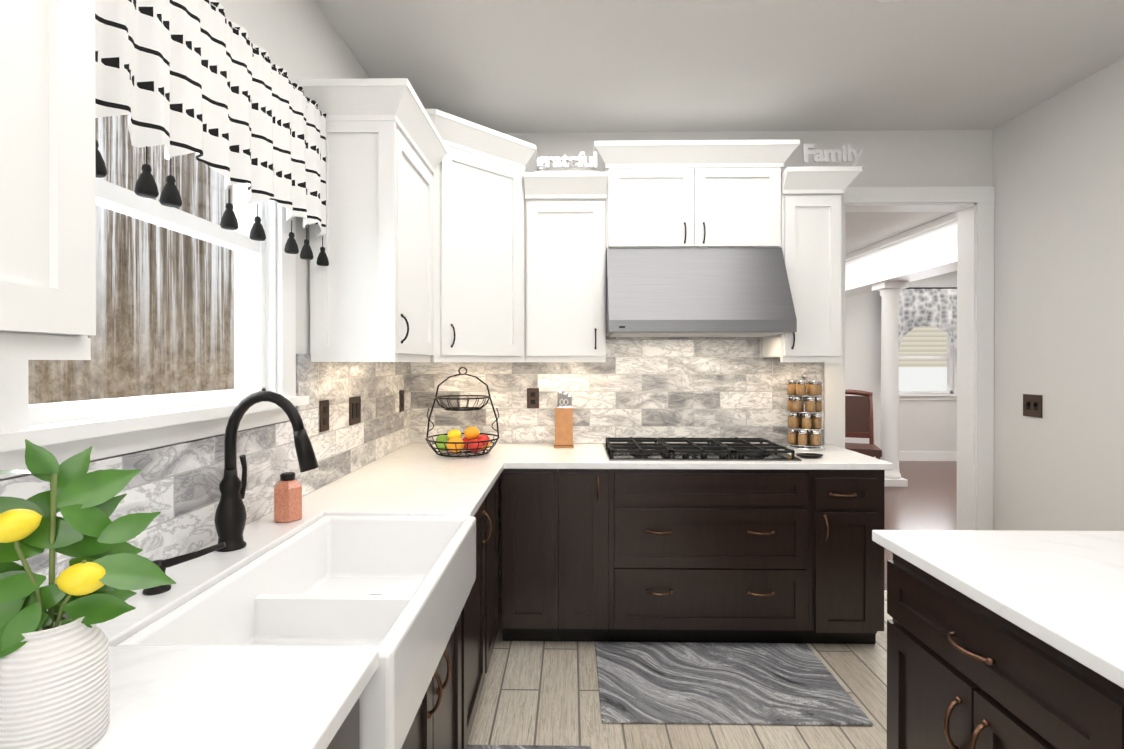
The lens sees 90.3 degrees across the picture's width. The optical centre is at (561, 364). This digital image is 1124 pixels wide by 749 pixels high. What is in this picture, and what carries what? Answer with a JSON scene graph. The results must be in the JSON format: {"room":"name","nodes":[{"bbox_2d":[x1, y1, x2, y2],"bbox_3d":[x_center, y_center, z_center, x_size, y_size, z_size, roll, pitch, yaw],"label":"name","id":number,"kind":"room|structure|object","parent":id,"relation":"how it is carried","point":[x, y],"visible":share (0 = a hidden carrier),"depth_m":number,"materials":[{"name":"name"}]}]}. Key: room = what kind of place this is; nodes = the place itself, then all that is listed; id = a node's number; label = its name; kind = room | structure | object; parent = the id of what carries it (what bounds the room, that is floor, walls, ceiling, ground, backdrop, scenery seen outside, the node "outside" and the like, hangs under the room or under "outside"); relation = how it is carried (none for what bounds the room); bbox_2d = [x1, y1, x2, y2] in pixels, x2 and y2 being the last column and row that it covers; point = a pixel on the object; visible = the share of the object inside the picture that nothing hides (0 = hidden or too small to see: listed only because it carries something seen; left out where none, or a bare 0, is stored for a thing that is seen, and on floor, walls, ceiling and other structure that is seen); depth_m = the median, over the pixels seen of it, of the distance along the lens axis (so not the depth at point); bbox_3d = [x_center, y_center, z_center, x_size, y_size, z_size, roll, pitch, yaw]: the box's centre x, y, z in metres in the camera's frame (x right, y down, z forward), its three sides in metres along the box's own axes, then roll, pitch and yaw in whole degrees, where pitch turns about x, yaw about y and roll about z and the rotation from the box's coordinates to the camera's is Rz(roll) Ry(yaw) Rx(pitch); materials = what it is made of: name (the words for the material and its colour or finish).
{"room":"kitchen","nodes":[
{"label":"kitchen","id":0,"kind":"room"},
{"bbox_2d":[0,0,368,479],"bbox_3d":[-1.014,0.012,0.834,0.140,2.743,5.230,0,0,1],"label":"wall","id":1,"kind":"structure","parent":0,"point":[296,40],"depth_m":1.96,"materials":[{"name":"paint"}]},
{"bbox_2d":[0,0,95,347],"bbox_3d":[-0.793,-0.579,0.131,0.320,1.089,1.256,0,0,1],"label":"upper cabinet","id":2,"kind":"object","parent":1,"relation":"attached to","point":[47,201],"depth_m":0.69,"materials":[{"name":"white wood"}]},
{"bbox_2d":[0,115,308,478],"bbox_3d":[-0.958,-0.361,1.392,0.155,1.095,1.070,0,0,1],"label":"window","id":3,"kind":"structure","parent":1,"relation":"in","point":[61,432],"depth_m":1.42,"materials":[{"name":"plastic"}]},
{"bbox_2d":[0,354,410,609],"bbox_3d":[-0.929,0.215,1.327,0.010,0.503,3.958,0,0,1],"label":"backsplash","id":4,"kind":"structure","parent":1,"relation":"attached to","point":[176,486],"depth_m":1.70,"materials":[{"name":"stone"}]},
{"bbox_2d":[319,400,328,431],"bbox_3d":[-0.907,0.194,2.135,0.008,0.118,0.072,0,0,1],"label":"electrical outlet","id":5,"kind":"object","parent":4,"relation":"attached to","point":[323,415],"visible":1,"depth_m":2.12,"materials":[{"name":"brown metal"}]},
{"bbox_2d":[349,396,360,424],"bbox_3d":[-0.902,0.198,2.438,0.009,0.118,0.118,0,0,1],"label":"electrical outlet","id":6,"kind":"object","parent":4,"relation":"attached to","point":[354,410],"visible":1,"depth_m":2.42,"materials":[{"name":"brown metal"}]},
{"bbox_2d":[399,390,403,411],"bbox_3d":[-0.891,0.200,3.114,0.008,0.118,0.072,0,0,1],"label":"electrical outlet","id":7,"kind":"object","parent":4,"relation":"attached to","point":[401,400],"visible":0.95,"depth_m":3.10,"materials":[{"name":"brown metal"}]},
{"bbox_2d":[95,0,328,265],"bbox_3d":[-0.884,-0.626,1.422,0.100,0.550,1.175,0,0,1],"label":"window valance","id":8,"kind":"object","parent":1,"relation":"attached to","point":[210,85],"visible":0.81,"depth_m":1.38,"materials":[{"name":"fabric"}]},
{"bbox_2d":[298,78,446,361],"bbox_3d":[-0.727,-0.507,2.272,0.384,0.990,0.637,0,0,1],"label":"upper cabinet","id":9,"kind":"object","parent":1,"relation":"attached to","point":[371,292],"visible":0.96,"depth_m":2.03,"materials":[{"name":"white wood"}]},
{"bbox_2d":[430,130,992,596],"bbox_3d":[0.801,0.003,3.350,3.410,2.743,0.140,0,0,1],"label":"wall","id":10,"kind":"structure","parent":0,"point":[926,158],"depth_m":3.26,"materials":[{"name":"paint"}]},
{"bbox_2d":[425,109,539,361],"bbox_3d":[-0.523,-0.586,2.911,0.772,1.145,0.772,0,0,1],"label":"upper cabinet","id":11,"kind":"object","parent":10,"relation":"attached to","point":[478,248],"visible":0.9,"depth_m":2.75,"materials":[{"name":"white wood"}]},
{"bbox_2d":[524,172,606,361],"bbox_3d":[0.020,-0.509,3.097,0.430,0.990,0.384,0,0,1],"label":"upper cabinet","id":12,"kind":"object","parent":10,"relation":"attached to","point":[565,266],"visible":1,"depth_m":2.98,"materials":[{"name":"white wood"}]},
{"bbox_2d":[535,152,597,171],"bbox_3d":[0.023,-1.060,2.924,0.330,0.109,0.024,0,0,1],"label":"sign","id":13,"kind":"object","parent":12,"relation":"on","point":[556,160],"visible":1,"depth_m":2.92,"materials":[{"name":"silver metal"}]},
{"bbox_2d":[411,337,823,443],"bbox_3d":[0.316,0.107,3.281,2.418,0.705,0.010,0,0,1],"label":"backsplash","id":14,"kind":"structure","parent":10,"relation":"attached to","point":[685,387],"depth_m":3.27,"materials":[{"name":"stone"}]},
{"bbox_2d":[527,388,538,407],"bbox_3d":[-0.170,0.195,3.280,0.072,0.118,0.008,0,0,1],"label":"electrical outlet","id":15,"kind":"object","parent":14,"relation":"attached to","point":[532,397],"visible":1,"depth_m":3.28,"materials":[{"name":"brown metal"}]},
{"bbox_2d":[592,140,799,247],"bbox_3d":[0.702,-0.894,3.085,1.058,0.540,0.384,0,0,1],"label":"upper cabinet","id":16,"kind":"object","parent":10,"relation":"attached to","point":[693,193],"visible":1,"depth_m":2.96,"materials":[{"name":"white wood"}]},
{"bbox_2d":[606,248,796,336],"bbox_3d":[0.701,-0.391,3.016,0.926,0.462,0.501,0,0,1],"label":"range hood","id":17,"kind":"object","parent":16,"relation":"attached to","point":[698,292],"visible":0.88,"depth_m":2.85,"materials":[{"name":"metal"}]},
{"bbox_2d":[762,166,861,361],"bbox_3d":[1.359,-0.519,3.075,0.381,1.010,0.384,0,0,1],"label":"upper cabinet","id":18,"kind":"object","parent":10,"relation":"attached to","point":[811,222],"visible":0.75,"depth_m":2.96,"materials":[{"name":"white wood"}]},
{"bbox_2d":[803,144,864,168],"bbox_3d":[1.413,-1.086,2.907,0.318,0.122,0.024,0,0,1],"label":"family sign","id":19,"kind":"object","parent":18,"relation":"on","point":[849,150],"visible":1,"depth_m":2.90,"materials":[{"name":"silver metal"}]},
{"bbox_2d":[823,186,994,529],"bbox_3d":[2.016,0.171,3.320,0.973,2.407,0.162,0,0,1],"label":"door frame","id":20,"kind":"structure","parent":10,"relation":"attached to","point":[972,207],"depth_m":3.25,"materials":[{"name":"paint"}]},
{"bbox_2d":[467,461,956,748],"bbox_3d":[2.722,1.416,3.059,7.540,0.080,9.790,0,0,1],"label":"floor","id":21,"kind":"structure","parent":0,"point":[539,692],"depth_m":2.33,"materials":[{"name":"brown wood"}]},
{"bbox_2d":[327,698,359,748],"bbox_3d":[-0.622,0.943,0.588,0.648,0.878,0.685,0,0,1],"label":"base cabinet","id":22,"kind":"object","parent":21,"relation":"on","point":[347,736],"visible":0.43,"depth_m":0.86,"materials":[{"name":"brown wood"}]},
{"bbox_2d":[402,614,460,748],"bbox_3d":[-0.610,1.031,1.352,0.648,0.696,0.839,0,0,1],"label":"base cabinet","id":23,"kind":"object","parent":21,"relation":"on","point":[436,724],"visible":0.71,"depth_m":1.53,"materials":[{"name":"brown wood"}]},
{"bbox_2d":[461,477,498,748],"bbox_3d":[-0.596,0.938,2.231,0.648,0.878,0.915,0,0,1],"label":"base cabinet","id":24,"kind":"object","parent":21,"relation":"on","point":[479,621],"visible":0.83,"depth_m":2.17,"materials":[{"name":"brown wood"}]},
{"bbox_2d":[466,745,590,748],"bbox_3d":[-0.138,1.373,1.554,0.470,0.013,0.910,0,0,1],"label":"area rug","id":25,"kind":"object","parent":21,"relation":"on","point":[522,747],"visible":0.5,"depth_m":1.99,"materials":[{"name":"fabric"}]},
{"bbox_2d":[501,469,558,640],"bbox_3d":[-0.154,0.935,2.990,0.278,0.878,0.613,0,0,1],"label":"base cabinet","id":26,"kind":"object","parent":21,"relation":"on","point":[529,554],"visible":0.88,"depth_m":2.69,"materials":[{"name":"brown wood"}]},
{"bbox_2d":[558,469,608,641],"bbox_3d":[0.108,0.935,2.968,0.243,0.878,0.648,0,0,1],"label":"base cabinet","id":27,"kind":"object","parent":21,"relation":"on","point":[583,555],"visible":1,"depth_m":2.69,"materials":[{"name":"brown wood"}]},
{"bbox_2d":[608,469,809,642],"bbox_3d":[0.713,0.935,2.959,0.962,0.878,0.648,0,0,1],"label":"base cabinet","id":28,"kind":"object","parent":21,"relation":"on","point":[710,555],"visible":1,"depth_m":2.68,"materials":[{"name":"brown wood"}]},
{"bbox_2d":[595,642,872,725],"bbox_3d":[0.674,1.370,2.442,1.035,0.013,0.610,0,0,1],"label":"area rug","id":29,"kind":"object","parent":21,"relation":"on","point":[719,683],"visible":0.98,"depth_m":2.37,"materials":[{"name":"fabric"}]},
{"bbox_2d":[803,470,884,643],"bbox_3d":[1.372,0.935,2.948,0.353,0.878,0.648,0,0,1],"label":"base cabinet","id":30,"kind":"object","parent":21,"relation":"on","point":[846,566],"visible":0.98,"depth_m":2.67,"materials":[{"name":"brown wood"}]},
{"bbox_2d":[845,389,881,458],"bbox_3d":[3.140,0.821,6.051,0.480,1.086,0.598,0,0,21],"label":"dining chair","id":31,"kind":"object","parent":21,"relation":"on","point":[859,423],"visible":0.48,"depth_m":6.17,"materials":[{"name":"brown wood"}]},
{"bbox_2d":[872,281,908,486],"bbox_3d":[3.745,0.214,6.384,0.270,2.298,0.270,0,0,1],"label":"column","id":32,"kind":"structure","parent":21,"relation":"on","point":[889,415],"depth_m":6.31,"materials":[{"name":"paint"}]},
{"bbox_2d":[887,553,1123,748],"bbox_3d":[1.520,0.941,1.209,1.251,0.878,0.676,0,0,1],"label":"base cabinet","id":33,"kind":"object","parent":21,"relation":"on","point":[964,671],"visible":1,"depth_m":1.18,"materials":[{"name":"brown wood"}]},
{"bbox_3d":[-0.635,0.946,-0.205,0.648,0.878,0.898,0,0,1],"label":"base cabinet","id":34,"kind":"object","parent":21,"relation":"on","visible":0},
{"bbox_2d":[87,443,506,748],"bbox_3d":[-0.614,0.484,1.323,0.642,0.032,3.958,0,0,1],"label":"countertop","id":35,"kind":"structure","parent":34,"relation":"on","point":[222,698],"depth_m":0.87,"materials":[{"name":"white stone"}]},
{"bbox_2d":[0,439,175,748],"bbox_3d":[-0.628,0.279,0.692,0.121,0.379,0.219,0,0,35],"label":"plant","id":36,"kind":"object","parent":35,"relation":"on","point":[54,679],"visible":1,"depth_m":0.68,"materials":[{"name":"green plant"}]},
{"bbox_2d":[143,542,225,594],"bbox_3d":[-0.790,0.422,1.165,0.146,0.090,0.064,0,0,1],"label":"lever","id":37,"kind":"object","parent":35,"relation":"on","point":[162,564],"visible":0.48,"depth_m":1.16,"materials":[{"name":"black metal"}]},
{"bbox_2d":[214,391,318,551],"bbox_3d":[-0.752,0.266,1.442,0.262,0.400,0.104,0,0,1],"label":"faucet","id":38,"kind":"object","parent":35,"relation":"on","point":[230,518],"visible":1,"depth_m":1.41,"materials":[{"name":"black metal"}]},
{"bbox_2d":[274,472,301,522],"bbox_3d":[-0.826,0.395,1.682,0.086,0.140,0.074,0,0,1],"label":"jar","id":39,"kind":"object","parent":35,"relation":"on","point":[287,497],"visible":1,"depth_m":1.65,"materials":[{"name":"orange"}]},
{"bbox_2d":[115,516,475,748],"bbox_3d":[-0.518,0.578,1.349,0.485,0.206,0.831,0,0,1],"label":"sink","id":40,"kind":"object","parent":35,"relation":"in","point":[395,591],"visible":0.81,"depth_m":1.34,"materials":[{"name":"ceramic"}]},
{"bbox_2d":[407,443,892,469],"bbox_3d":[0.418,0.478,2.965,2.293,0.032,0.642,0,0,1],"label":"countertop","id":41,"kind":"structure","parent":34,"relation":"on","point":[518,455],"depth_m":2.71,"materials":[{"name":"white stone"}]},
{"bbox_2d":[425,367,499,457],"bbox_3d":[-0.511,0.236,2.882,0.380,0.450,0.380,0,0,1],"label":"fruit basket","id":42,"kind":"object","parent":41,"relation":"on","point":[472,440],"visible":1,"depth_m":2.83,"materials":[{"name":"black metal"}]},
{"bbox_2d":[554,390,573,447],"bbox_3d":[0.011,0.303,3.166,0.110,0.320,0.155,0,0,1],"label":"knife block","id":43,"kind":"object","parent":41,"relation":"on","point":[564,424],"visible":1,"depth_m":3.13,"materials":[{"name":"brown wood"}]},
{"bbox_2d":[603,437,801,460],"bbox_3d":[0.695,0.438,2.966,0.928,0.046,0.543,0,0,1],"label":"cooktop","id":44,"kind":"object","parent":41,"relation":"in","point":[715,449],"visible":1,"depth_m":2.83,"materials":[{"name":"metal"}]},
{"bbox_2d":[785,373,823,450],"bbox_3d":[1.342,0.253,3.092,0.200,0.415,0.200,0,0,1],"label":"spice rack","id":45,"kind":"object","parent":41,"relation":"on","point":[804,427],"visible":1,"depth_m":3.03,"materials":[{"name":"brown glass"}]},
{"bbox_2d":[796,453,822,457],"bbox_3d":[1.237,0.455,2.795,0.138,0.014,0.091,0,0,1],"label":"spoon rest","id":46,"kind":"object","parent":41,"relation":"on","point":[809,455],"visible":1,"depth_m":2.80,"materials":[{"name":"black metal"}]},
{"bbox_3d":[1.479,0.946,-0.284,1.285,0.878,0.950,0,0,1],"label":"cabinet","id":47,"kind":"object","parent":21,"relation":"on","visible":0},
{"bbox_2d":[872,530,1123,687],"bbox_3d":[1.484,0.487,0.373,1.250,0.032,2.405,0,0,1],"label":"countertop","id":48,"kind":"structure","parent":47,"relation":"on","point":[1062,591],"depth_m":1.24,"materials":[{"name":"white stone"}]},
{"bbox_2d":[315,0,1123,254],"bbox_3d":[2.722,-1.417,3.050,7.540,0.100,9.790,0,0,1],"label":"ceiling","id":49,"kind":"structure","parent":0,"point":[534,66],"depth_m":2.51,"materials":[{"name":"paint"}]},
{"bbox_2d":[878,0,901,2],"bbox_3d":[1.222,-1.359,2.009,0.170,0.007,0.170,0,0,1],"label":"recessed light","id":50,"kind":"object","parent":49,"relation":"in","point":[888,1],"visible":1,"depth_m":2.08,"materials":[{"name":"paint"}]},
{"bbox_2d":[845,212,956,296],"bbox_3d":[3.733,-1.154,5.649,0.400,0.442,4.559,0,0,1],"label":"beam","id":51,"kind":"structure","parent":49,"relation":"attached to","point":[926,250],"depth_m":5.83,"materials":[{"name":"paint"}]},
{"bbox_2d":[845,271,956,451],"bbox_3d":[3.971,-0.013,8.000,5.200,2.743,0.140,0,0,1],"label":"wall","id":52,"kind":"structure","parent":0,"point":[927,425],"depth_m":7.92,"materials":[{"name":"paint"}]},
{"bbox_2d":[874,452,956,460],"bbox_3d":[3.970,1.294,7.927,5.200,0.130,0.014,0,0,1],"label":"baseboard","id":53,"kind":"structure","parent":52,"relation":"attached to","point":[927,456],"depth_m":7.90,"materials":[{"name":"paint"}]},
{"bbox_2d":[880,332,956,399],"bbox_3d":[5.085,-0.116,7.932,1.150,1.230,0.140,0,0,1],"label":"window","id":54,"kind":"structure","parent":52,"relation":"in","point":[948,394],"depth_m":7.93,"materials":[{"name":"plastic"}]},
{"bbox_2d":[898,287,956,349],"bbox_3d":[5.082,-0.236,7.773,1.350,1.692,0.094,0,0,1],"label":"swag","id":55,"kind":"object","parent":54,"relation":"hanging from","point":[927,306],"visible":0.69,"depth_m":7.76,"materials":[{"name":"grey fabric"}]},
{"bbox_2d":[993,57,1123,530],"bbox_3d":[2.535,0.012,0.777,0.140,2.743,5.230,0,0,1],"label":"wall","id":56,"kind":"structure","parent":0,"point":[1058,171],"depth_m":2.79,"materials":[{"name":"paint"}]},
{"bbox_2d":[1023,394,1041,417],"bbox_3d":[2.491,0.216,2.964,0.016,0.118,0.118,0,0,1],"label":"light switch","id":57,"kind":"object","parent":56,"relation":"attached to","point":[1032,405],"visible":1,"depth_m":2.96,"materials":[{"name":"brown metal"}]},
{"label":"outside","id":58,"kind":"structure","parent":0,"visible":0},
{"bbox_2d":[28,115,233,404],"bbox_3d":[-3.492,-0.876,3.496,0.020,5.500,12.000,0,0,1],"label":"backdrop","id":59,"kind":"structure","parent":58,"point":[170,320],"depth_m":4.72,"materials":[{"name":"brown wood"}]},
{"bbox_2d":[898,326,946,390],"bbox_3d":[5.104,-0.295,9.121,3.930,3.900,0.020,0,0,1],"label":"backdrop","id":60,"kind":"structure","parent":58,"point":[922,374],"depth_m":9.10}
]}

